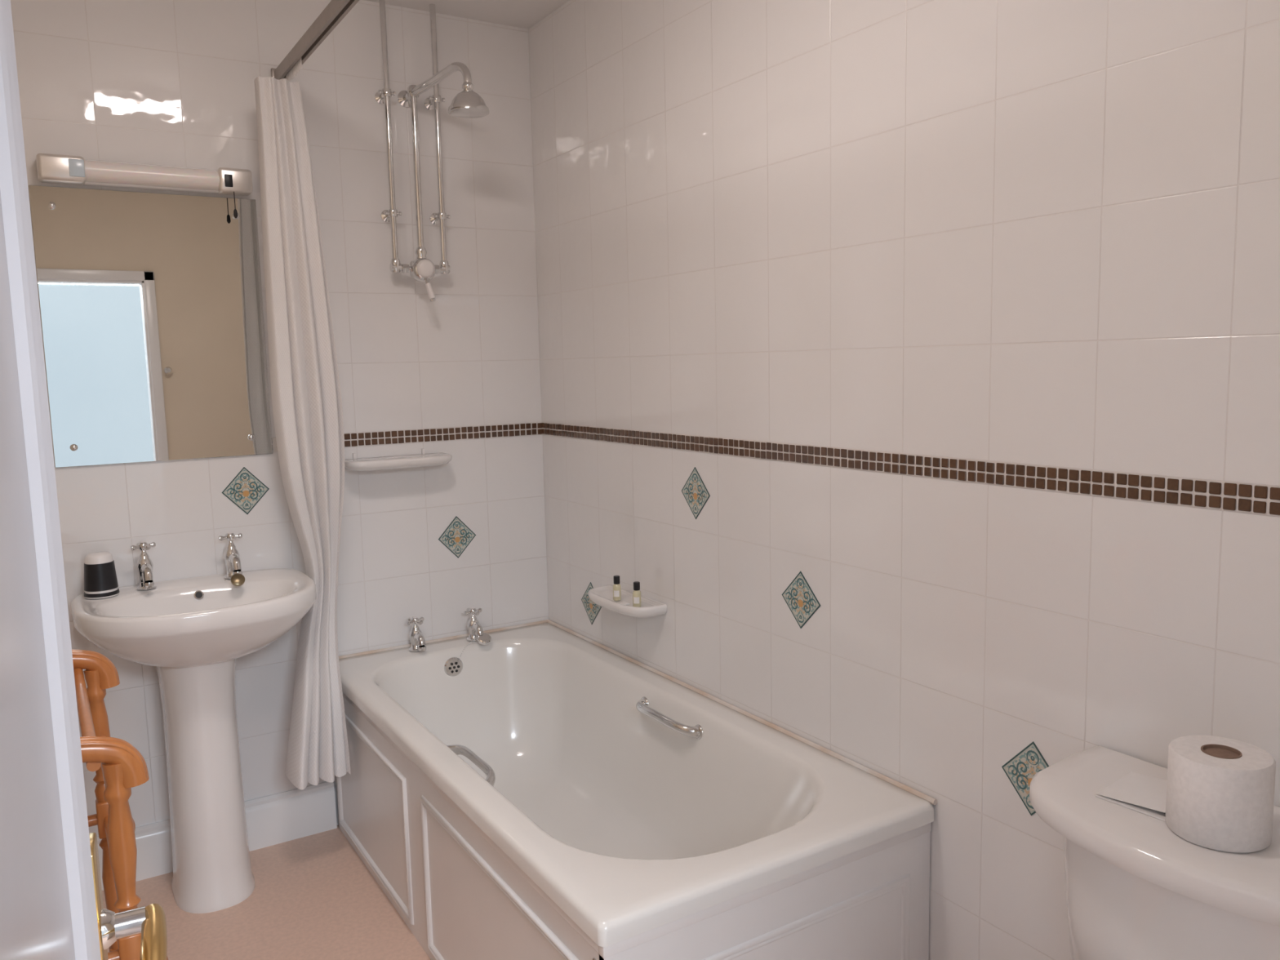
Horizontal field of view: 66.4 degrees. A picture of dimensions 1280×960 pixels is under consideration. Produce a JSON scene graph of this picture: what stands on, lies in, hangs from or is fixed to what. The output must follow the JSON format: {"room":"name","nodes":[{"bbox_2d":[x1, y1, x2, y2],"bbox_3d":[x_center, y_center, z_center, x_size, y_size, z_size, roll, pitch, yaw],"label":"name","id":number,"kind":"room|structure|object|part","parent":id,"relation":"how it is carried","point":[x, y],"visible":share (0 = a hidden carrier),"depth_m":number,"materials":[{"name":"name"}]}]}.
{"room":"bathroom","nodes":[
{"label":"bathroom","id":0,"kind":"room"},
{"bbox_2d":[102,824,431,959],"bbox_3d":[0.157,1.329,0.904,2.520,0.060,5.000,-6,8,-32],"label":"floor","id":1,"kind":"structure","parent":0,"point":[313,897],"depth_m":2.54,"materials":[{"name":"pink carpet"}]},
{"bbox_2d":[0,0,101,959],"bbox_3d":[-0.251,0.418,0.394,0.044,1.872,0.794,-5,8,-26],"label":"door","id":2,"kind":"structure","parent":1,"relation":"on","point":[48,907],"depth_m":0.56,"materials":[{"name":"paint"}]},
{"bbox_2d":[88,832,108,959],"bbox_3d":[-0.394,0.349,0.714,0.008,0.176,0.042,-5,8,-26],"label":"backplate","id":3,"kind":"object","parent":2,"relation":"attached to","point":[93,837],"visible":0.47,"depth_m":0.70,"materials":[{"name":"gold metal"}]},
{"bbox_2d":[101,906,145,950],"bbox_3d":[-0.382,0.326,0.718,0.036,0.028,0.028,-6,8,-32],"label":"lever neck","id":4,"kind":"object","parent":3,"relation":"attached to","point":[114,926],"depth_m":0.71,"materials":[{"name":"silver metal"}]},
{"bbox_2d":[139,903,167,959],"bbox_3d":[-0.341,0.334,0.684,0.019,0.021,0.123,-4,7,-23],"label":"lever","id":5,"kind":"object","parent":3,"relation":"attached to","point":[153,942],"visible":1,"depth_m":0.70,"materials":[{"name":"gold metal"}]},
{"bbox_2d":[71,649,168,959],"bbox_3d":[-1.076,0.796,1.852,0.328,0.821,0.641,-6,8,-32],"label":"towel rail","id":6,"kind":"object","parent":1,"relation":"on","point":[118,766],"visible":0.55,"depth_m":1.61,"materials":[{"name":"orange wood"}]},
{"bbox_3d":[-1.235,0.770,2.105,0.328,0.821,0.041,-6,8,-32],"label":"frame","id":7,"kind":"part","parent":6,"relation":"part of","materials":[{"name":"orange wood"}]},
{"bbox_3d":[-0.917,0.823,1.599,0.328,0.821,0.041,-6,8,-32],"label":"frame","id":8,"kind":"part","parent":6,"relation":"part of","materials":[{"name":"orange wood"}]},
{"bbox_2d":[71,564,316,913],"bbox_3d":[-1.137,0.673,2.597,0.580,0.902,0.454,-6,8,-32],"label":"washbasin","id":9,"kind":"object","parent":1,"relation":"on","point":[194,631],"visible":0.94,"depth_m":2.54,"materials":[{"name":"white ceramic"}]},
{"bbox_2d":[84,551,119,599],"bbox_3d":[-1.403,0.245,2.543,0.082,0.111,0.082,-6,8,-32],"label":"air freshener","id":10,"kind":"object","parent":9,"relation":"on","point":[100,580],"visible":1,"depth_m":2.52,"materials":[{"name":"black plastic"}]},
{"bbox_2d":[130,540,156,590],"bbox_3d":[-1.309,0.229,2.594,0.061,0.128,0.118,-6,8,-32],"label":"tap","id":11,"kind":"object","parent":9,"relation":"on","point":[144,566],"visible":1,"depth_m":2.60,"materials":[{"name":"silver metal"}]},
{"bbox_3d":[-1.326,0.176,2.612,0.052,0.022,0.052,-2,7,-4],"label":"cross handle","id":12,"kind":"part","parent":11,"relation":"part of","materials":[{"name":"silver metal"}]},
{"bbox_2d":[71,568,316,667],"bbox_3d":[-1.144,0.369,2.561,0.580,0.202,0.454,-6,8,-32],"label":"basin","id":13,"kind":"object","parent":9,"relation":"in","point":[214,620],"depth_m":2.46,"materials":[{"name":"white ceramic"}]},
{"bbox_2d":[218,531,242,578],"bbox_3d":[-1.125,0.210,2.708,0.062,0.128,0.118,-6,8,-32],"label":"tap","id":14,"kind":"object","parent":9,"relation":"on","point":[231,556],"visible":0.96,"depth_m":2.72,"materials":[{"name":"silver metal"}]},
{"bbox_3d":[-1.141,0.158,2.726,0.052,0.022,0.052,0,7,7],"label":"cross handle","id":15,"kind":"part","parent":14,"relation":"part of","materials":[{"name":"silver metal"}]},
{"bbox_2d":[336,619,937,959],"bbox_3d":[-0.181,0.838,2.477,0.764,0.559,1.700,-6,8,-32],"label":"bathtub","id":16,"kind":"object","parent":1,"relation":"on","point":[538,790],"visible":0.98,"depth_m":2.26,"materials":[{"name":"ceramic"}]},
{"bbox_3d":[-0.742,0.886,2.679,0.009,0.380,0.655,-6,8,-32],"label":"panel moulding","id":17,"kind":"part","parent":16,"relation":"part of","materials":[{"name":"plastic"}]},
{"bbox_2d":[405,616,426,651],"bbox_3d":[-0.695,0.480,3.038,0.056,0.106,0.093,-3,7,-15],"label":"tap","id":18,"kind":"object","parent":16,"relation":"on","point":[417,639],"visible":1,"depth_m":3.04,"materials":[{"name":"silver metal"}]},
{"bbox_3d":[-0.701,0.439,3.051,0.052,0.022,0.052,-2,7,-7],"label":"cross handle","id":19,"kind":"part","parent":18,"relation":"part of","materials":[{"name":"silver metal"}]},
{"bbox_2d":[463,606,483,641],"bbox_3d":[-0.533,0.464,3.140,0.060,0.106,0.094,-3,7,-13],"label":"tap","id":20,"kind":"object","parent":16,"relation":"on","point":[474,628],"visible":0.97,"depth_m":3.14,"materials":[{"name":"silver metal"}]},
{"bbox_3d":[-0.538,0.423,3.152,0.052,0.022,0.052,-1,7,5],"label":"cross handle","id":21,"kind":"part","parent":20,"relation":"part of","materials":[{"name":"silver metal"}]},
{"bbox_3d":[-0.303,0.959,1.980,0.009,0.382,0.768,-6,8,-32],"label":"panel moulding","id":22,"kind":"part","parent":16,"relation":"part of","materials":[{"name":"plastic"}]},
{"bbox_3d":[0.270,0.970,1.782,0.630,0.340,0.004,-6,8,-32],"label":"panel moulding","id":23,"kind":"part","parent":16,"relation":"part of","materials":[{"name":"plastic"}]},
{"bbox_2d":[1029,746,1279,959],"bbox_3d":[0.609,0.861,1.292,0.657,0.758,0.480,-6,8,-32],"label":"toilet","id":24,"kind":"object","parent":1,"relation":"on","point":[1136,889],"visible":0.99,"depth_m":1.33,"materials":[{"name":"white ceramic"}]},
{"bbox_2d":[1094,771,1167,821],"bbox_3d":[0.739,0.455,1.423,0.124,0.010,0.100,-7,9,-39],"label":"leaflet","id":25,"kind":"object","parent":24,"relation":"on","point":[1145,794],"visible":0.79,"depth_m":1.42,"materials":[{"name":"paper"}]},
{"bbox_2d":[1165,735,1275,853],"bbox_3d":[0.774,0.416,1.308,0.123,0.113,0.123,-6,8,-32],"label":"toilet paper roll","id":26,"kind":"object","parent":24,"relation":"on","point":[1220,790],"depth_m":1.26,"materials":[{"name":"white paper"}]},
{"bbox_2d":[10,0,548,835],"bbox_3d":[-1.042,-0.156,2.899,1.820,2.570,0.100,-6,8,-32],"label":"wall","id":27,"kind":"structure","parent":0,"point":[163,82],"depth_m":2.92,"materials":[{"name":"tile"}]},
{"bbox_2d":[35,152,253,217],"bbox_3d":[-1.289,-0.766,2.578,0.505,0.133,0.070,-6,8,-32],"label":"light","id":28,"kind":"object","parent":27,"relation":"attached to","point":[51,168],"visible":1,"depth_m":2.55,"materials":[{"name":"white paint"}]},
{"bbox_2d":[68,158,84,177],"bbox_3d":[-1.415,-0.784,2.459,0.034,0.043,0.004,-6,8,-32],"label":"socket","id":29,"kind":"object","parent":28,"relation":"attached to","point":[76,166],"depth_m":2.46,"materials":[{"name":"white plastic"}]},
{"bbox_2d":[224,173,232,186],"bbox_3d":[-1.112,-0.809,2.646,0.020,0.033,0.005,-6,8,-32],"label":"switch","id":30,"kind":"object","parent":28,"relation":"attached to","point":[228,177],"depth_m":2.64,"materials":[{"name":"black plastic"}]},
{"bbox_3d":[-1.103,-0.755,2.665,0.011,0.082,0.011,-6,8,-32],"label":"pull cord","id":31,"kind":"part","parent":28,"relation":"part of","materials":[{"name":"black plastic"}]},
{"bbox_2d":[28,185,272,467],"bbox_3d":[-1.298,-0.409,2.643,0.542,0.715,0.013,-6,8,-32],"label":"wall mirror","id":32,"kind":"object","parent":27,"relation":"attached to","point":[152,312],"visible":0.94,"depth_m":2.63,"materials":[{"name":"clear glass"}]},
{"bbox_2d":[97,781,337,890],"bbox_3d":[-1.305,1.033,2.788,0.862,0.148,0.020,-6,8,-32],"label":"baseboard","id":33,"kind":"structure","parent":27,"relation":"attached to","point":[281,817],"depth_m":2.91,"materials":[{"name":"white paint"}]},
{"bbox_2d":[222,466,269,514],"bbox_3d":[-1.129,0.031,2.804,0.129,0.138,0.001,-6,8,-32],"label":"decorative tile","id":34,"kind":"structure","parent":27,"relation":"attached to","point":[245,490],"depth_m":2.80,"materials":[{"name":"tile"}]},
{"bbox_2d":[352,453,356,459],"bbox_3d":[-0.862,-0.072,2.954,0.008,0.018,0.011,-6,8,-32],"label":"shelf bracket","id":35,"kind":"object","parent":27,"relation":"attached to","point":[353,454],"visible":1,"depth_m":2.95,"materials":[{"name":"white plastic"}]},
{"bbox_2d":[344,452,452,471],"bbox_3d":[-0.732,-0.054,2.976,0.330,0.031,0.115,-6,8,-32],"label":"wall shelf","id":36,"kind":"object","parent":27,"relation":"attached to","point":[430,459],"visible":0.98,"depth_m":2.94,"materials":[{"name":"white ceramic"}]},
{"bbox_2d":[271,422,542,452],"bbox_3d":[-0.695,-0.138,3.058,0.868,0.042,0.004,-6,8,-32],"label":"mosaic","id":37,"kind":"object","parent":27,"relation":"attached to","point":[424,435],"visible":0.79,"depth_m":3.09,"materials":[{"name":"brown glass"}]},
{"bbox_2d":[421,448,425,454],"bbox_3d":[-0.680,-0.089,3.067,0.008,0.018,0.011,-6,8,-32],"label":"shelf bracket","id":38,"kind":"object","parent":27,"relation":"attached to","point":[423,452],"visible":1,"depth_m":3.06,"materials":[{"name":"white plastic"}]},
{"bbox_2d":[374,0,488,302],"bbox_3d":[-0.583,-0.956,2.776,0.204,0.874,0.453,-6,8,-32],"label":"shower mixer","id":39,"kind":"object","parent":27,"relation":"attached to","point":[467,104],"visible":1,"depth_m":2.90,"materials":[{"name":"silver metal"}]},
{"bbox_3d":[-0.632,-0.596,2.911,0.054,0.119,0.027,-6,8,-32],"label":"ceramic lever","id":40,"kind":"part","parent":39,"relation":"part of","materials":[{"name":"white ceramic"}]},
{"bbox_2d":[438,516,475,558],"bbox_3d":[-0.590,0.184,3.159,0.129,0.138,0.001,-6,8,-32],"label":"decorative tile","id":41,"kind":"structure","parent":27,"relation":"attached to","point":[457,536],"depth_m":3.16,"materials":[{"name":"tile"}]},
{"bbox_2d":[364,0,569,29],"bbox_3d":[-0.237,-1.272,1.420,1.820,0.060,3.250,-6,8,-32],"label":"ceiling","id":42,"kind":"structure","parent":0,"point":[524,14],"depth_m":2.95,"materials":[{"name":"paint"}]},
{"bbox_2d":[528,0,1279,959],"bbox_3d":[0.547,-0.083,1.979,0.100,2.570,3.150,-6,8,-32],"label":"wall","id":43,"kind":"structure","parent":0,"point":[1044,233],"depth_m":1.86,"materials":[{"name":"tile"}]},
{"bbox_2d":[581,582,601,624],"bbox_3d":[-0.154,0.390,3.092,0.001,0.138,0.129,-6,8,-32],"label":"decorative tile","id":44,"kind":"structure","parent":43,"relation":"attached to","point":[592,609],"depth_m":3.10,"materials":[{"name":"tile"}]},
{"bbox_2d":[587,584,666,617],"bbox_3d":[-0.055,0.353,2.820,0.110,0.035,0.316,-6,8,-32],"label":"wall shelf","id":45,"kind":"object","parent":43,"relation":"attached to","point":[602,596],"visible":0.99,"depth_m":2.77,"materials":[{"name":"white ceramic"}]},
{"bbox_2d":[613,575,621,600],"bbox_3d":[-0.066,0.309,2.804,0.024,0.070,0.024,-6,8,-32],"label":"toiletry bottle","id":46,"kind":"object","parent":45,"relation":"on","point":[616,586],"visible":1,"depth_m":2.80,"materials":[{"name":"beige"}]},
{"bbox_2d":[617,601,629,605],"bbox_3d":[-0.048,0.349,2.759,0.027,0.005,0.030,-6,8,-32],"label":"soap bar","id":47,"kind":"object","parent":45,"relation":"on","point":[625,603],"depth_m":2.75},
{"bbox_2d":[632,581,641,607],"bbox_3d":[-0.009,0.318,2.720,0.024,0.070,0.024,-6,8,-32],"label":"toiletry bottle","id":48,"kind":"object","parent":45,"relation":"on","point":[637,602],"visible":1,"depth_m":2.71,"materials":[{"name":"beige"}]},
{"bbox_2d":[681,466,710,519],"bbox_3d":[0.145,0.035,2.552,0.001,0.138,0.129,-6,8,-32],"label":"decorative tile","id":49,"kind":"structure","parent":43,"relation":"attached to","point":[695,491],"depth_m":2.55,"materials":[{"name":"tile"}]},
{"bbox_2d":[782,571,820,628],"bbox_3d":[0.366,0.273,2.231,0.001,0.134,0.132,-6,8,-32],"label":"decorative tile","id":50,"kind":"structure","parent":43,"relation":"attached to","point":[798,596],"depth_m":2.23,"materials":[{"name":"tile"}]},
{"bbox_2d":[541,422,1279,516],"bbox_3d":[0.475,-0.039,2.003,0.004,0.042,3.040,-6,8,-32],"label":"trim","id":51,"kind":"structure","parent":43,"relation":"attached to","point":[1257,499],"depth_m":1.77,"materials":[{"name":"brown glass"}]},
{"bbox_2d":[1001,741,1048,815],"bbox_3d":[0.696,0.530,1.737,0.001,0.138,0.129,-6,8,-32],"label":"decorative tile","id":52,"kind":"structure","parent":43,"relation":"attached to","point":[1020,770],"depth_m":1.75,"materials":[{"name":"tile"}]},
{"bbox_3d":[0.924,-1.085,-0.794,2.600,0.100,1.750,-6,8,-32],"label":"ceiling","id":53,"kind":"structure","parent":0,"visible":0},
{"bbox_2d":[271,0,359,79],"bbox_3d":[-0.543,-1.161,1.980,0.044,0.278,1.798,-6,8,-32],"label":"rail","id":54,"kind":"object","parent":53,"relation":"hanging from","point":[335,11],"visible":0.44,"depth_m":2.38,"materials":[{"name":"metal"}]},
{"bbox_2d":[253,57,351,790],"bbox_3d":[-0.919,-0.140,2.660,0.213,1.922,0.241,-6,8,-32],"label":"shower curtain","id":55,"kind":"object","parent":54,"relation":"hanging from","point":[306,393],"visible":1,"depth_m":2.65,"materials":[{"name":"fabric"}]}
]}

